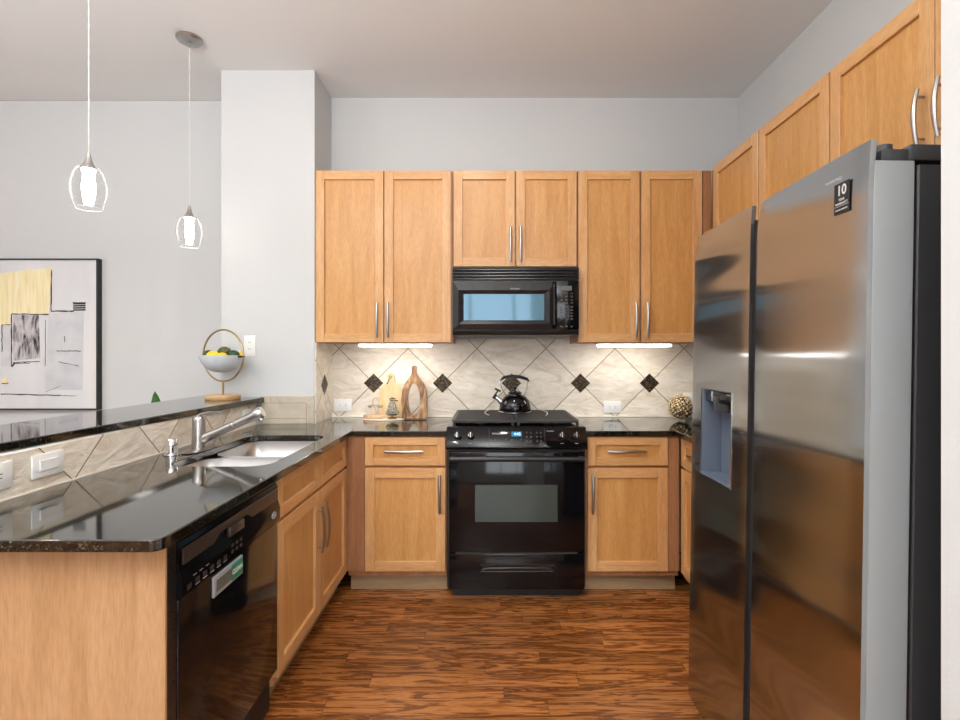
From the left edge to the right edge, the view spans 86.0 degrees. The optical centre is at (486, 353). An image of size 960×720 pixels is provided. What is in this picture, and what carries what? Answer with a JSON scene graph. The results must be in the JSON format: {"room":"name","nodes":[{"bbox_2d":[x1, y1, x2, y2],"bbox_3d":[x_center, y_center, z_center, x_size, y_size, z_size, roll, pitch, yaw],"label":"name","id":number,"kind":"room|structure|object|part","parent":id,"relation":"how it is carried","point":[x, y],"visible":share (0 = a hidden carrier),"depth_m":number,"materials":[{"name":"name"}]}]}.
{"room":"kitchen","nodes":[
{"label":"kitchen","id":0,"kind":"room"},
{"bbox_2d":[0,101,220,424],"bbox_3d":[-3.362,-0.203,3.600,3.475,3.085,0.100,0,0,0],"label":"wall","id":1,"kind":"structure","parent":0,"point":[161,298],"depth_m":3.55,"materials":[{"name":"grey paint"}]},
{"bbox_2d":[0,258,101,409],"bbox_3d":[-3.168,-0.135,3.530,1.030,1.033,0.039,0,0,0],"label":"wall picture","id":2,"kind":"object","parent":1,"relation":"attached to","point":[51,308],"visible":1,"depth_m":3.52,"materials":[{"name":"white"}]},
{"bbox_2d":[0,424,252,502],"bbox_3d":[-1.476,0.817,2.174,0.128,1.046,1.948,0,0,0],"label":"wall","id":3,"kind":"structure","parent":0,"point":[4,453],"depth_m":1.67,"materials":[{"name":"grey"}]},
{"bbox_2d":[0,403,257,501],"bbox_3d":[-1.403,0.360,2.170,0.015,0.132,1.939,0,0,0],"label":"tiled wall","id":4,"kind":"structure","parent":3,"relation":"attached to","point":[83,457],"depth_m":1.90,"materials":[{"name":"beige tile"}]},
{"bbox_2d":[0,460,12,489],"bbox_3d":[-1.396,0.350,1.456,0.008,0.078,0.117,0,0,0],"label":"wall outlet","id":5,"kind":"object","parent":4,"relation":"attached to","point":[6,468],"visible":1,"depth_m":1.49,"materials":[{"name":"white plastic"}]},
{"bbox_2d":[0,470,5,480],"bbox_3d":[-1.393,0.350,1.476,0.002,0.028,0.030,0,0,0],"label":"socket","id":6,"kind":"object","parent":5,"relation":"attached to","point":[2,472],"depth_m":1.48,"materials":[{"name":"white plastic"}]},
{"bbox_2d":[31,449,63,479],"bbox_3d":[-1.395,0.350,1.637,0.010,0.073,0.117,0,0,0],"label":"light switch","id":7,"kind":"object","parent":4,"relation":"attached to","point":[45,464],"visible":1,"depth_m":1.63,"materials":[{"name":"white plastic"}]},
{"bbox_2d":[242,408,251,415],"bbox_3d":[-1.396,0.358,3.000,0.008,0.073,0.115,0,0,0],"label":"wall outlet","id":8,"kind":"object","parent":4,"relation":"attached to","point":[246,411],"visible":0.2,"depth_m":2.98,"materials":[{"name":"white plastic"}]},
{"bbox_2d":[0,395,263,452],"bbox_3d":[-1.584,0.278,2.200,0.453,0.030,2.200,0,0,0],"label":"countertop","id":9,"kind":"structure","parent":3,"relation":"on","point":[25,434],"depth_m":2.07,"materials":[{"name":"black stone"}]},
{"bbox_2d":[198,329,244,399],"bbox_3d":[-1.544,0.058,3.000,0.242,0.409,0.242,0,0,-28],"label":"fruit stand","id":10,"kind":"object","parent":9,"relation":"on","point":[215,363],"visible":1,"depth_m":2.94,"materials":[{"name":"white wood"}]},
{"bbox_2d":[206,351,218,354],"bbox_3d":[-1.560,0.008,2.932,0.070,0.054,0.054,0,0,0],"label":"lemon","id":11,"kind":"object","parent":10,"relation":"in","point":[209,352],"visible":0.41,"depth_m":2.92,"materials":[{"name":"yellow food"}]},
{"bbox_2d":[198,355,244,372],"bbox_3d":[-1.544,0.058,3.000,0.242,0.102,0.242,0,0,0],"label":"bowl","id":12,"kind":"object","parent":10,"relation":"on","point":[215,363],"depth_m":2.92,"materials":[{"name":"white ceramic"}]},
{"bbox_2d":[217,346,230,353],"bbox_3d":[-1.534,-0.011,3.010,0.080,0.066,0.067,0,0,0],"label":"avocado","id":13,"kind":"object","parent":10,"relation":"in","point":[224,349],"visible":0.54,"depth_m":2.98,"materials":[{"name":"green food"}]},
{"bbox_2d":[227,350,238,354],"bbox_3d":[-1.472,0.003,2.990,0.062,0.052,0.054,0,0,0],"label":"lime","id":14,"kind":"object","parent":10,"relation":"in","point":[232,352],"visible":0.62,"depth_m":2.97,"materials":[{"name":"green food"}]},
{"bbox_2d":[221,70,330,423],"bbox_3d":[-1.340,-0.198,3.400,0.570,3.075,0.500,0,0,0],"label":"wall column","id":15,"kind":"structure","parent":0,"point":[276,124],"depth_m":3.15,"materials":[{"name":"grey paint"}]},
{"bbox_2d":[244,335,255,355],"bbox_3d":[-1.449,-0.051,3.146,0.070,0.125,0.008,0,0,0],"label":"wall outlet","id":16,"kind":"object","parent":15,"relation":"attached to","point":[249,340],"visible":0.94,"depth_m":3.14,"materials":[{"name":"white plastic"}]},
{"bbox_2d":[260,396,313,423],"bbox_3d":[-1.220,0.341,3.144,0.330,0.168,0.010,0,0,0],"label":"tiled wall","id":17,"kind":"structure","parent":15,"relation":"attached to","point":[278,409],"depth_m":3.14,"materials":[{"name":"tile"}]},
{"bbox_2d":[315,343,331,422],"bbox_3d":[-1.048,0.177,3.314,0.012,0.495,0.325,0,0,0],"label":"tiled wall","id":18,"kind":"structure","parent":15,"relation":"attached to","point":[323,351],"depth_m":3.29,"materials":[{"name":"beige tile"}]},
{"bbox_2d":[0,0,832,100],"bbox_3d":[-1.625,-1.790,-0.200,6.950,0.110,7.800,0,0,0],"label":"ceiling","id":19,"kind":"structure","parent":0,"point":[356,48],"depth_m":2.91,"materials":[{"name":"white paint"}]},
{"bbox_2d":[69,0,107,211],"bbox_3d":[-1.593,-1.157,2.060,0.134,1.153,0.134,0,0,0],"label":"pendant lamp","id":20,"kind":"object","parent":19,"relation":"hanging from","point":[88,185],"visible":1,"depth_m":2.05,"materials":[{"name":"white glass"}]},
{"bbox_3d":[-1.593,-0.664,2.060,0.125,0.165,0.125,0,0,0],"label":"lamp shade","id":21,"kind":"part","parent":20,"relation":"part of","materials":[{"name":"clear glass"}]},
{"bbox_3d":[-1.593,-0.666,2.060,0.051,0.144,0.051,0,0,0],"label":"lamp shade","id":22,"kind":"part","parent":20,"relation":"part of","materials":[{"name":"white glass"}]},
{"bbox_3d":[-1.593,-1.241,2.060,0.006,0.888,0.005,0,0,25],"label":"cord","id":23,"kind":"part","parent":20,"relation":"part of","materials":[{"name":"white plastic"}]},
{"bbox_2d":[175,31,202,248],"bbox_3d":[-1.635,-1.161,2.830,0.134,1.145,0.134,0,0,0],"label":"pendant lamp","id":24,"kind":"object","parent":19,"relation":"hanging from","point":[189,39],"visible":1,"depth_m":2.82,"materials":[{"name":"white glass"}]},
{"bbox_3d":[-1.635,-0.672,2.830,0.125,0.165,0.125,0,0,0],"label":"lamp shade","id":25,"kind":"part","parent":24,"relation":"part of","materials":[{"name":"clear glass"}]},
{"bbox_3d":[-1.635,-0.674,2.830,0.051,0.144,0.051,0,0,0],"label":"lamp shade","id":26,"kind":"part","parent":24,"relation":"part of","materials":[{"name":"white glass"}]},
{"bbox_3d":[-1.635,-1.245,2.830,0.006,0.880,0.005,0,0,24],"label":"cord","id":27,"kind":"part","parent":24,"relation":"part of","materials":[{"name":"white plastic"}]},
{"bbox_2d":[263,552,702,719],"bbox_3d":[-1.625,1.390,-0.200,6.950,0.100,7.800,0,0,0],"label":"floor","id":28,"kind":"structure","parent":0,"point":[371,654],"depth_m":2.28,"materials":[{"name":"brown wood"}]},
{"bbox_2d":[0,548,166,719],"bbox_3d":[-1.159,0.898,1.253,0.763,0.883,0.018,0,0,0],"label":"peninsula panel","id":29,"kind":"object","parent":28,"relation":"on","point":[83,635],"visible":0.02,"depth_m":1.25,"materials":[{"name":"brown wood"}]},
{"bbox_3d":[-0.812,0.898,1.248,0.070,0.883,0.008,0,0,0],"label":"corner post","id":30,"kind":"part","parent":29,"relation":"part of","materials":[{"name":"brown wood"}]},
{"bbox_2d":[151,391,160,402],"bbox_3d":[-2.206,0.791,3.286,0.285,1.098,0.278,0,0,14],"label":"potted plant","id":31,"kind":"object","parent":28,"relation":"on","point":[155,398],"visible":0.06,"depth_m":3.33,"materials":[{"name":"green plant"}]},
{"bbox_2d":[167,483,279,719],"bbox_3d":[-1.065,0.899,1.584,0.610,0.882,0.662,0,0,0],"label":"dishwasher","id":32,"kind":"object","parent":28,"relation":"on","point":[222,649],"visible":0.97,"depth_m":1.52,"materials":[{"name":"black"}]},
{"bbox_3d":[-0.809,0.899,1.271,0.062,0.882,0.036,0,0,0],"label":"trim","id":33,"kind":"part","parent":32,"relation":"part of","materials":[{"name":"black plastic"}]},
{"bbox_2d":[212,555,242,597],"bbox_3d":[-0.767,0.656,1.527,0.010,0.058,0.170,0,0,0],"label":"sign","id":34,"kind":"object","parent":32,"relation":"attached to","point":[220,581],"visible":1,"depth_m":1.51,"materials":[{"name":"silver metal"}]},
{"bbox_3d":[-0.763,0.656,1.573,0.002,0.046,0.066,0,0,0],"label":"green panel","id":35,"kind":"part","parent":34,"relation":"part of","materials":[{"name":"teal plastic"}]},
{"bbox_3d":[-0.786,0.544,1.597,0.042,0.141,0.612,0,0,0],"label":"control panel","id":36,"kind":"part","parent":32,"relation":"part of","materials":[{"name":"black"}]},
{"bbox_2d":[184,439,346,695],"bbox_3d":[-1.059,0.898,2.425,0.643,0.883,1.010,0,0,0],"label":"base cabinet","id":37,"kind":"object","parent":28,"relation":"on","point":[312,523],"visible":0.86,"depth_m":2.28,"materials":[{"name":"brown wood"}]},
{"bbox_2d":[0,417,451,551],"bbox_3d":[-0.811,0.441,2.324,1.176,0.030,2.287,0,0,0],"label":"countertop","id":38,"kind":"structure","parent":37,"relation":"on","point":[150,504],"depth_m":1.55,"materials":[{"name":"black stone"}]},
{"bbox_2d":[164,438,179,455],"bbox_3d":[-1.325,0.391,2.165,0.058,0.068,0.058,0,0,0],"label":"air gap cap","id":39,"kind":"object","parent":38,"relation":"on","point":[171,449],"visible":1,"depth_m":2.15,"materials":[{"name":"silver metal"}]},
{"bbox_2d":[181,407,265,453],"bbox_3d":[-1.160,0.331,2.285,0.333,0.188,0.218,0,0,0],"label":"kitchen faucet","id":40,"kind":"object","parent":38,"relation":"on","point":[200,436],"visible":1,"depth_m":2.27,"materials":[{"name":"silver metal"}]},
{"bbox_3d":[-1.278,0.421,2.285,0.097,0.008,0.218,0,0,0],"label":"deck plate","id":41,"kind":"part","parent":40,"relation":"part of","materials":[{"name":"silver metal"}]},
{"bbox_3d":[-1.228,0.267,2.285,0.110,0.029,0.034,0,0,0],"label":"lever","id":42,"kind":"part","parent":40,"relation":"part of","materials":[{"name":"silver metal"}]},
{"bbox_2d":[186,441,315,465],"bbox_3d":[-1.036,0.558,2.330,0.391,0.204,0.736,0,0,0],"label":"sink","id":43,"kind":"object","parent":38,"relation":"in","point":[261,452],"visible":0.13,"depth_m":2.56,"materials":[{"name":"silver metal"}]},
{"bbox_3d":[-1.036,0.548,2.112,0.391,0.184,0.300,0,0,0],"label":"bowl","id":44,"kind":"part","parent":43,"relation":"part of","materials":[{"name":"silver metal"}]},
{"bbox_3d":[-1.036,0.558,2.494,0.391,0.204,0.408,0,0,0],"label":"bowl","id":45,"kind":"part","parent":43,"relation":"part of","materials":[{"name":"silver metal"}]},
{"bbox_2d":[363,418,403,420],"bbox_3d":[-0.669,0.422,3.330,0.268,0.006,0.121,0,0,0],"label":"tray","id":46,"kind":"object","parent":38,"relation":"on","point":[382,419],"visible":0.82,"depth_m":3.29,"materials":[{"name":"white ceramic"}]},
{"bbox_2d":[363,414,383,418],"bbox_3d":[-0.738,0.407,3.350,0.132,0.024,0.079,0,0,0],"label":"dish","id":47,"kind":"object","parent":46,"relation":"on","point":[366,416],"visible":0.98,"depth_m":3.32,"materials":[{"name":"wood"}]},
{"bbox_2d":[368,398,382,414],"bbox_3d":[-0.726,0.343,3.350,0.094,0.122,0.024,0,0,0],"label":"ornament","id":48,"kind":"object","parent":47,"relation":"on","point":[369,406],"visible":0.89,"depth_m":3.35,"materials":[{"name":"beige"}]},
{"bbox_2d":[385,397,398,418],"bbox_3d":[-0.612,0.350,3.330,0.090,0.138,0.090,0,0,0],"label":"pinecone ornament","id":49,"kind":"object","parent":46,"relation":"on","point":[392,410],"visible":1,"depth_m":3.31,"materials":[{"name":"beige ceramic"}]},
{"bbox_2d":[379,373,401,417],"bbox_3d":[-0.644,0.278,3.448,0.150,0.296,0.040,0,0,0],"label":"cutting board","id":50,"kind":"object","parent":38,"relation":"on","point":[389,390],"visible":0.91,"depth_m":3.44,"materials":[{"name":"brown wood"}]},
{"bbox_2d":[401,366,427,418],"bbox_3d":[-0.473,0.249,3.360,0.168,0.344,0.056,0,0,0],"label":"wooden vase","id":51,"kind":"object","parent":38,"relation":"on","point":[422,413],"visible":1,"depth_m":3.33,"materials":[{"name":"brown wood"}]},
{"bbox_3d":[-0.788,0.921,2.159,0.020,0.575,0.476,0,0,0],"label":"door","id":52,"kind":"part","parent":37,"relation":"part of","materials":[{"name":"brown wood"}]},
{"bbox_3d":[-0.788,0.541,2.159,0.020,0.158,0.476,0,0,0],"label":"drawer","id":53,"kind":"part","parent":37,"relation":"part of","materials":[{"name":"brown wood"}]},
{"bbox_3d":[-0.758,0.805,2.362,0.041,0.216,0.016,0,0,0],"label":"handle","id":54,"kind":"part","parent":37,"relation":"part of","materials":[{"name":"silver metal"}]},
{"bbox_3d":[-0.758,0.805,2.437,0.041,0.216,0.016,0,0,0],"label":"handle","id":55,"kind":"part","parent":37,"relation":"part of","materials":[{"name":"silver metal"}]},
{"bbox_3d":[-0.788,0.921,2.630,0.020,0.575,0.456,0,0,0],"label":"door","id":56,"kind":"part","parent":37,"relation":"part of","materials":[{"name":"brown wood"}]},
{"bbox_3d":[-0.788,0.541,2.630,0.020,0.158,0.456,0,0,0],"label":"drawer","id":57,"kind":"part","parent":37,"relation":"part of","materials":[{"name":"brown wood"}]},
{"bbox_2d":[346,436,447,588],"bbox_3d":[-0.504,0.898,3.145,0.558,0.883,0.650,0,0,0],"label":"base cabinet","id":58,"kind":"object","parent":28,"relation":"on","point":[397,485],"visible":0.93,"depth_m":2.87,"materials":[{"name":"brown wood"}]},
{"bbox_3d":[-0.460,0.541,2.851,0.216,0.016,0.041,0,0,0],"label":"handle","id":59,"kind":"part","parent":58,"relation":"part of","materials":[{"name":"silver metal"}]},
{"bbox_3d":[-0.455,0.541,2.871,0.447,0.158,0.020,0,0,0],"label":"drawer","id":60,"kind":"part","parent":58,"relation":"part of","materials":[{"name":"brown wood"}]},
{"bbox_3d":[-0.455,0.921,2.871,0.447,0.575,0.020,0,0,0],"label":"door","id":61,"kind":"part","parent":58,"relation":"part of","materials":[{"name":"brown wood"}]},
{"bbox_3d":[-0.261,0.775,2.841,0.016,0.216,0.041,0,0,0],"label":"handle","id":62,"kind":"part","parent":58,"relation":"part of","materials":[{"name":"silver metal"}]},
{"bbox_2d":[446,409,587,594],"bbox_3d":[0.162,0.851,3.106,0.768,0.978,0.705,0,0,0],"label":"range","id":63,"kind":"object","parent":28,"relation":"on","point":[516,482],"visible":0.94,"depth_m":2.80,"materials":[{"name":"black metal"}]},
{"bbox_3d":[-0.164,0.447,2.810,0.038,0.039,0.034,0,0,0],"label":"knob","id":64,"kind":"part","parent":63,"relation":"part of","materials":[{"name":"black"}]},
{"bbox_3d":[-0.090,0.447,2.810,0.038,0.039,0.034,0,0,0],"label":"knob","id":65,"kind":"part","parent":63,"relation":"part of","materials":[{"name":"black"}]},
{"bbox_2d":[492,375,530,413],"bbox_3d":[0.172,0.250,3.256,0.219,0.241,0.205,0,0,-41],"label":"tea kettle","id":66,"kind":"object","parent":63,"relation":"on","point":[514,402],"visible":1,"depth_m":3.20,"materials":[{"name":"black metal"}]},
{"bbox_3d":[0.076,0.291,3.260,0.070,0.066,0.041,0,0,0],"label":"spout","id":67,"kind":"part","parent":66,"relation":"part of","materials":[{"name":"silver metal"}]},
{"bbox_3d":[0.177,0.241,3.260,0.092,0.016,0.092,0,0,0],"label":"lid","id":68,"kind":"part","parent":66,"relation":"part of","materials":[{"name":"black metal"}]},
{"bbox_3d":[0.174,0.153,3.260,0.191,0.046,0.037,0,0,0],"label":"handle","id":69,"kind":"part","parent":66,"relation":"part of","materials":[{"name":"black"}]},
{"bbox_2d":[448,414,583,426],"bbox_3d":[0.162,0.409,3.165,0.766,0.010,0.586,0,0,0],"label":"cooktop","id":70,"kind":"object","parent":63,"relation":"in","point":[452,424],"depth_m":2.91,"materials":[{"name":"black metal"}]},
{"bbox_3d":[0.162,1.185,2.823,0.740,0.194,0.040,0,0,0],"label":"storage drawer","id":71,"kind":"part","parent":63,"relation":"part of","materials":[{"name":"black metal"}]},
{"bbox_3d":[0.162,0.806,2.821,0.740,0.544,0.043,0,0,0],"label":"oven door","id":72,"kind":"part","parent":63,"relation":"part of","materials":[{"name":"black glass"}]},
{"bbox_3d":[0.162,0.565,2.778,0.724,0.029,0.049,0,0,0],"label":"oven handle","id":73,"kind":"part","parent":63,"relation":"part of","materials":[{"name":"black metal"}]},
{"bbox_3d":[0.162,0.462,2.828,0.768,0.120,0.084,0,0,0],"label":"control panel","id":74,"kind":"part","parent":63,"relation":"part of","materials":[{"name":"black"}]},
{"bbox_3d":[0.165,1.167,2.789,0.397,0.032,0.025,0,0,0],"label":"drawer handle","id":75,"kind":"part","parent":63,"relation":"part of","materials":[{"name":"grey metal"}]},
{"bbox_3d":[0.409,0.447,2.810,0.038,0.039,0.034,0,0,0],"label":"knob","id":76,"kind":"part","parent":63,"relation":"part of","materials":[{"name":"black"}]},
{"bbox_2d":[584,436,678,588],"bbox_3d":[0.810,0.898,3.145,0.524,0.883,0.650,0,0,0],"label":"base cabinet","id":77,"kind":"object","parent":28,"relation":"on","point":[632,482],"visible":0.95,"depth_m":2.87,"materials":[{"name":"brown wood"}]},
{"bbox_3d":[0.584,0.775,2.841,0.016,0.216,0.041,0,0,0],"label":"handle","id":78,"kind":"part","parent":77,"relation":"part of","materials":[{"name":"silver metal"}]},
{"bbox_3d":[0.782,0.541,2.871,0.445,0.158,0.020,0,0,0],"label":"drawer","id":79,"kind":"part","parent":77,"relation":"part of","materials":[{"name":"brown wood"}]},
{"bbox_3d":[0.777,0.541,2.851,0.216,0.016,0.041,0,0,0],"label":"handle","id":80,"kind":"part","parent":77,"relation":"part of","materials":[{"name":"silver metal"}]},
{"bbox_3d":[0.782,0.921,2.871,0.445,0.575,0.020,0,0,0],"label":"door","id":81,"kind":"part","parent":77,"relation":"part of","materials":[{"name":"brown wood"}]},
{"bbox_2d":[681,439,691,582],"bbox_3d":[1.361,0.898,2.430,0.658,0.883,0.860,0,0,0],"label":"base cabinet","id":82,"kind":"object","parent":28,"relation":"on","point":[686,447],"visible":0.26,"depth_m":2.79,"materials":[{"name":"brown wood"}]},
{"bbox_2d":[576,417,691,442],"bbox_3d":[1.122,0.441,2.724,1.150,0.030,1.487,0,0,0],"label":"countertop","id":83,"kind":"structure","parent":82,"relation":"on","point":[595,426],"depth_m":3.03,"materials":[{"name":"black stone"}]},
{"bbox_2d":[667,394,692,418],"bbox_3d":[1.244,0.337,3.300,0.170,0.168,0.173,0,0,0],"label":"flower ball","id":84,"kind":"object","parent":83,"relation":"on","point":[679,407],"visible":0.94,"depth_m":3.25,"materials":[{"name":"brown"}]},
{"bbox_2d":[683,393,692,417],"bbox_3d":[1.392,0.342,3.420,0.170,0.168,0.040,0,0,0],"label":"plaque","id":85,"kind":"object","parent":83,"relation":"on","point":[690,395],"visible":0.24,"depth_m":3.40,"materials":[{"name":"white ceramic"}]},
{"bbox_3d":[1.083,0.541,2.630,0.020,0.158,0.440,0,0,0],"label":"drawer","id":86,"kind":"part","parent":82,"relation":"part of","materials":[{"name":"brown wood"}]},
{"bbox_2d":[688,139,940,719],"bbox_3d":[1.140,0.449,1.502,0.747,1.770,0.885,1,0,0],"label":"refrigerator","id":87,"kind":"object","parent":28,"relation":"on","point":[815,546],"visible":1,"depth_m":1.18,"materials":[{"name":"silver metal"}]},
{"bbox_3d":[0.773,0.276,1.742,0.008,0.308,0.231,1,0,0],"label":"dispenser trim","id":88,"kind":"part","parent":87,"relation":"part of","materials":[{"name":"silver metal"}]},
{"bbox_3d":[0.780,0.419,1.740,0.022,1.722,0.410,1,0,0],"label":"freezer door","id":89,"kind":"part","parent":87,"relation":"part of","materials":[{"name":"silver metal"}]},
{"bbox_3d":[0.780,0.419,1.278,0.022,1.722,0.437,1,0,0],"label":"fridge door","id":90,"kind":"part","parent":87,"relation":"part of","materials":[{"name":"silver metal"}]},
{"bbox_2d":[331,98,737,551],"bbox_3d":[0.275,-0.198,3.570,3.150,3.075,0.160,0,0,0],"label":"wall","id":91,"kind":"structure","parent":0,"point":[368,134],"depth_m":3.49,"materials":[{"name":"grey paint"}]},
{"bbox_2d":[316,171,455,343],"bbox_3d":[-0.634,-0.599,3.300,0.844,1.062,0.353,0,0,0],"label":"upper cabinet","id":92,"kind":"object","parent":91,"relation":"attached to","point":[384,239],"visible":0.99,"depth_m":3.18,"materials":[{"name":"brown wood"}]},
{"bbox_3d":[-0.846,-0.600,3.174,0.417,1.056,0.020,0,0,0],"label":"door","id":93,"kind":"part","parent":92,"relation":"part of","materials":[{"name":"brown wood"}]},
{"bbox_3d":[-0.672,-0.208,3.144,0.016,0.216,0.041,0,0,0],"label":"handle","id":94,"kind":"part","parent":92,"relation":"part of","materials":[{"name":"silver metal"}]},
{"bbox_3d":[-0.605,-0.208,3.144,0.016,0.216,0.041,0,0,0],"label":"handle","id":95,"kind":"part","parent":92,"relation":"part of","materials":[{"name":"silver metal"}]},
{"bbox_2d":[357,343,433,346],"bbox_3d":[-0.575,-0.056,3.250,0.470,0.020,0.100,0,0,0],"label":"light","id":96,"kind":"object","parent":92,"relation":"attached to","point":[360,344],"visible":1,"depth_m":3.21,"materials":[{"name":"white plastic"}]},
{"bbox_3d":[-0.426,-0.600,3.174,0.408,1.056,0.020,0,0,0],"label":"door","id":97,"kind":"part","parent":92,"relation":"part of","materials":[{"name":"brown wood"}]},
{"bbox_2d":[332,339,693,416],"bbox_3d":[0.328,0.163,3.478,2.745,0.526,0.021,0,0,0],"label":"tiled wall","id":98,"kind":"structure","parent":91,"relation":"attached to","point":[577,379],"depth_m":3.48,"materials":[{"name":"beige tile"}]},
{"bbox_2d":[334,399,351,410],"bbox_3d":[-0.972,0.344,3.474,0.118,0.082,0.008,0,0,0],"label":"wall outlet","id":99,"kind":"object","parent":98,"relation":"attached to","point":[339,404],"visible":1,"depth_m":3.47,"materials":[{"name":"white plastic"}]},
{"bbox_2d":[604,401,620,412],"bbox_3d":[0.847,0.358,3.474,0.118,0.078,0.008,0,0,0],"label":"wall outlet","id":100,"kind":"object","parent":98,"relation":"attached to","point":[609,406],"visible":1,"depth_m":3.47,"materials":[{"name":"white plastic"}]},
{"bbox_2d":[453,171,576,266],"bbox_3d":[0.173,-0.832,3.300,0.764,0.596,0.353,0,0,0],"label":"upper cabinet","id":101,"kind":"object","parent":91,"relation":"attached to","point":[501,218],"visible":0.99,"depth_m":3.18,"materials":[{"name":"brown wood"}]},
{"bbox_3d":[-0.017,-0.833,3.174,0.376,0.590,0.020,0,0,0],"label":"door","id":102,"kind":"part","parent":101,"relation":"part of","materials":[{"name":"brown wood"}]},
{"bbox_3d":[0.144,-0.674,3.144,0.016,0.216,0.041,0,0,0],"label":"handle","id":103,"kind":"part","parent":101,"relation":"part of","materials":[{"name":"silver metal"}]},
{"bbox_2d":[453,267,578,336],"bbox_3d":[0.173,-0.319,3.263,0.761,0.415,0.427,0,0,0],"label":"microwave","id":104,"kind":"object","parent":101,"relation":"attached to","point":[487,301],"visible":1,"depth_m":3.10,"materials":[{"name":"black metal"}]},
{"bbox_3d":[0.104,-0.294,3.108,0.622,0.294,0.040,0,0,0],"label":"door","id":105,"kind":"part","parent":104,"relation":"part of","materials":[{"name":"black glass"}]},
{"bbox_3d":[0.173,-0.128,3.114,0.761,0.034,0.028,0,0,0],"label":"trim","id":106,"kind":"part","parent":104,"relation":"part of","materials":[{"name":"black plastic"}]},
{"bbox_3d":[0.401,-0.294,3.074,0.018,0.280,0.050,0,0,0],"label":"door handle","id":107,"kind":"part","parent":104,"relation":"part of","materials":[{"name":"black plastic"}]},
{"bbox_3d":[0.486,-0.294,3.113,0.136,0.294,0.030,0,0,0],"label":"control panel","id":108,"kind":"part","parent":104,"relation":"part of","materials":[{"name":"black plastic"}]},
{"bbox_3d":[0.206,-0.674,3.144,0.016,0.216,0.041,0,0,0],"label":"handle","id":109,"kind":"part","parent":101,"relation":"part of","materials":[{"name":"silver metal"}]},
{"bbox_3d":[0.365,-0.833,3.174,0.372,0.590,0.020,0,0,0],"label":"door","id":110,"kind":"part","parent":101,"relation":"part of","materials":[{"name":"brown wood"}]},
{"bbox_2d":[570,171,710,343],"bbox_3d":[0.970,-0.599,3.300,0.824,1.062,0.353,0,0,0],"label":"upper cabinet","id":111,"kind":"object","parent":91,"relation":"attached to","point":[639,232],"visible":0.96,"depth_m":3.18,"materials":[{"name":"brown wood"}]},
{"bbox_3d":[0.750,-0.600,3.174,0.376,1.056,0.020,0,0,0],"label":"door","id":112,"kind":"part","parent":111,"relation":"part of","materials":[{"name":"brown wood"}]},
{"bbox_2d":[595,343,673,346],"bbox_3d":[0.926,-0.056,3.250,0.473,0.020,0.100,0,0,0],"label":"light","id":113,"kind":"object","parent":111,"relation":"attached to","point":[597,344],"visible":1,"depth_m":3.21,"materials":[{"name":"white plastic"}]},
{"bbox_3d":[0.912,-0.208,3.144,0.016,0.216,0.041,0,0,0],"label":"handle","id":114,"kind":"part","parent":111,"relation":"part of","materials":[{"name":"silver metal"}]},
{"bbox_3d":[0.982,-0.208,3.144,0.016,0.216,0.041,0,0,0],"label":"handle","id":115,"kind":"part","parent":111,"relation":"part of","materials":[{"name":"silver metal"}]},
{"bbox_3d":[1.136,-0.600,3.174,0.373,1.056,0.020,0,0,0],"label":"door","id":116,"kind":"part","parent":111,"relation":"part of","materials":[{"name":"brown wood"}]},
{"bbox_2d":[738,0,914,145],"bbox_3d":[1.775,-0.198,2.235,0.150,3.075,2.510,0,0,0],"label":"wall","id":117,"kind":"structure","parent":0,"point":[843,26],"depth_m":2.69,"materials":[{"name":"grey paint"}]},
{"bbox_2d":[712,72,829,228],"bbox_3d":[1.512,-0.600,2.617,0.373,1.060,1.114,0,0,0],"label":"upper cabinet","id":118,"kind":"object","parent":117,"relation":"attached to","point":[795,143],"visible":0.17,"depth_m":2.45,"materials":[{"name":"brown wood"}]},
{"bbox_3d":[1.376,-0.602,2.856,0.020,1.056,0.510,0,0,0],"label":"door","id":119,"kind":"part","parent":118,"relation":"part of","materials":[{"name":"brown wood"}]},
{"bbox_3d":[1.376,-0.602,2.325,0.020,1.056,0.527,0,0,0],"label":"door","id":120,"kind":"part","parent":118,"relation":"part of","materials":[{"name":"brown wood"}]},
{"bbox_2d":[830,0,940,161],"bbox_3d":[1.512,-0.870,1.569,0.373,0.520,0.972,0,0,0],"label":"upper cabinet","id":121,"kind":"object","parent":117,"relation":"attached to","point":[887,90],"visible":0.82,"depth_m":1.74,"materials":[{"name":"brown wood"}]},
{"bbox_3d":[1.346,-0.738,1.610,0.041,0.181,0.016,0,0,0],"label":"handle","id":122,"kind":"part","parent":121,"relation":"part of","materials":[{"name":"silver metal"}]},
{"bbox_3d":[1.346,-0.738,1.536,0.041,0.181,0.016,0,0,0],"label":"handle","id":123,"kind":"part","parent":121,"relation":"part of","materials":[{"name":"silver metal"}]},
{"bbox_3d":[1.376,-0.872,1.332,0.020,0.516,0.478,0,0,0],"label":"door","id":124,"kind":"part","parent":121,"relation":"part of","materials":[{"name":"brown wood"}]},
{"bbox_2d":[941,0,959,719],"bbox_3d":[1.357,-0.198,-1.510,0.986,3.075,4.980,0,0,0],"label":"wall","id":125,"kind":"structure","parent":0,"point":[950,9],"depth_m":0.96,"materials":[{"name":"grey paint"}]}
]}

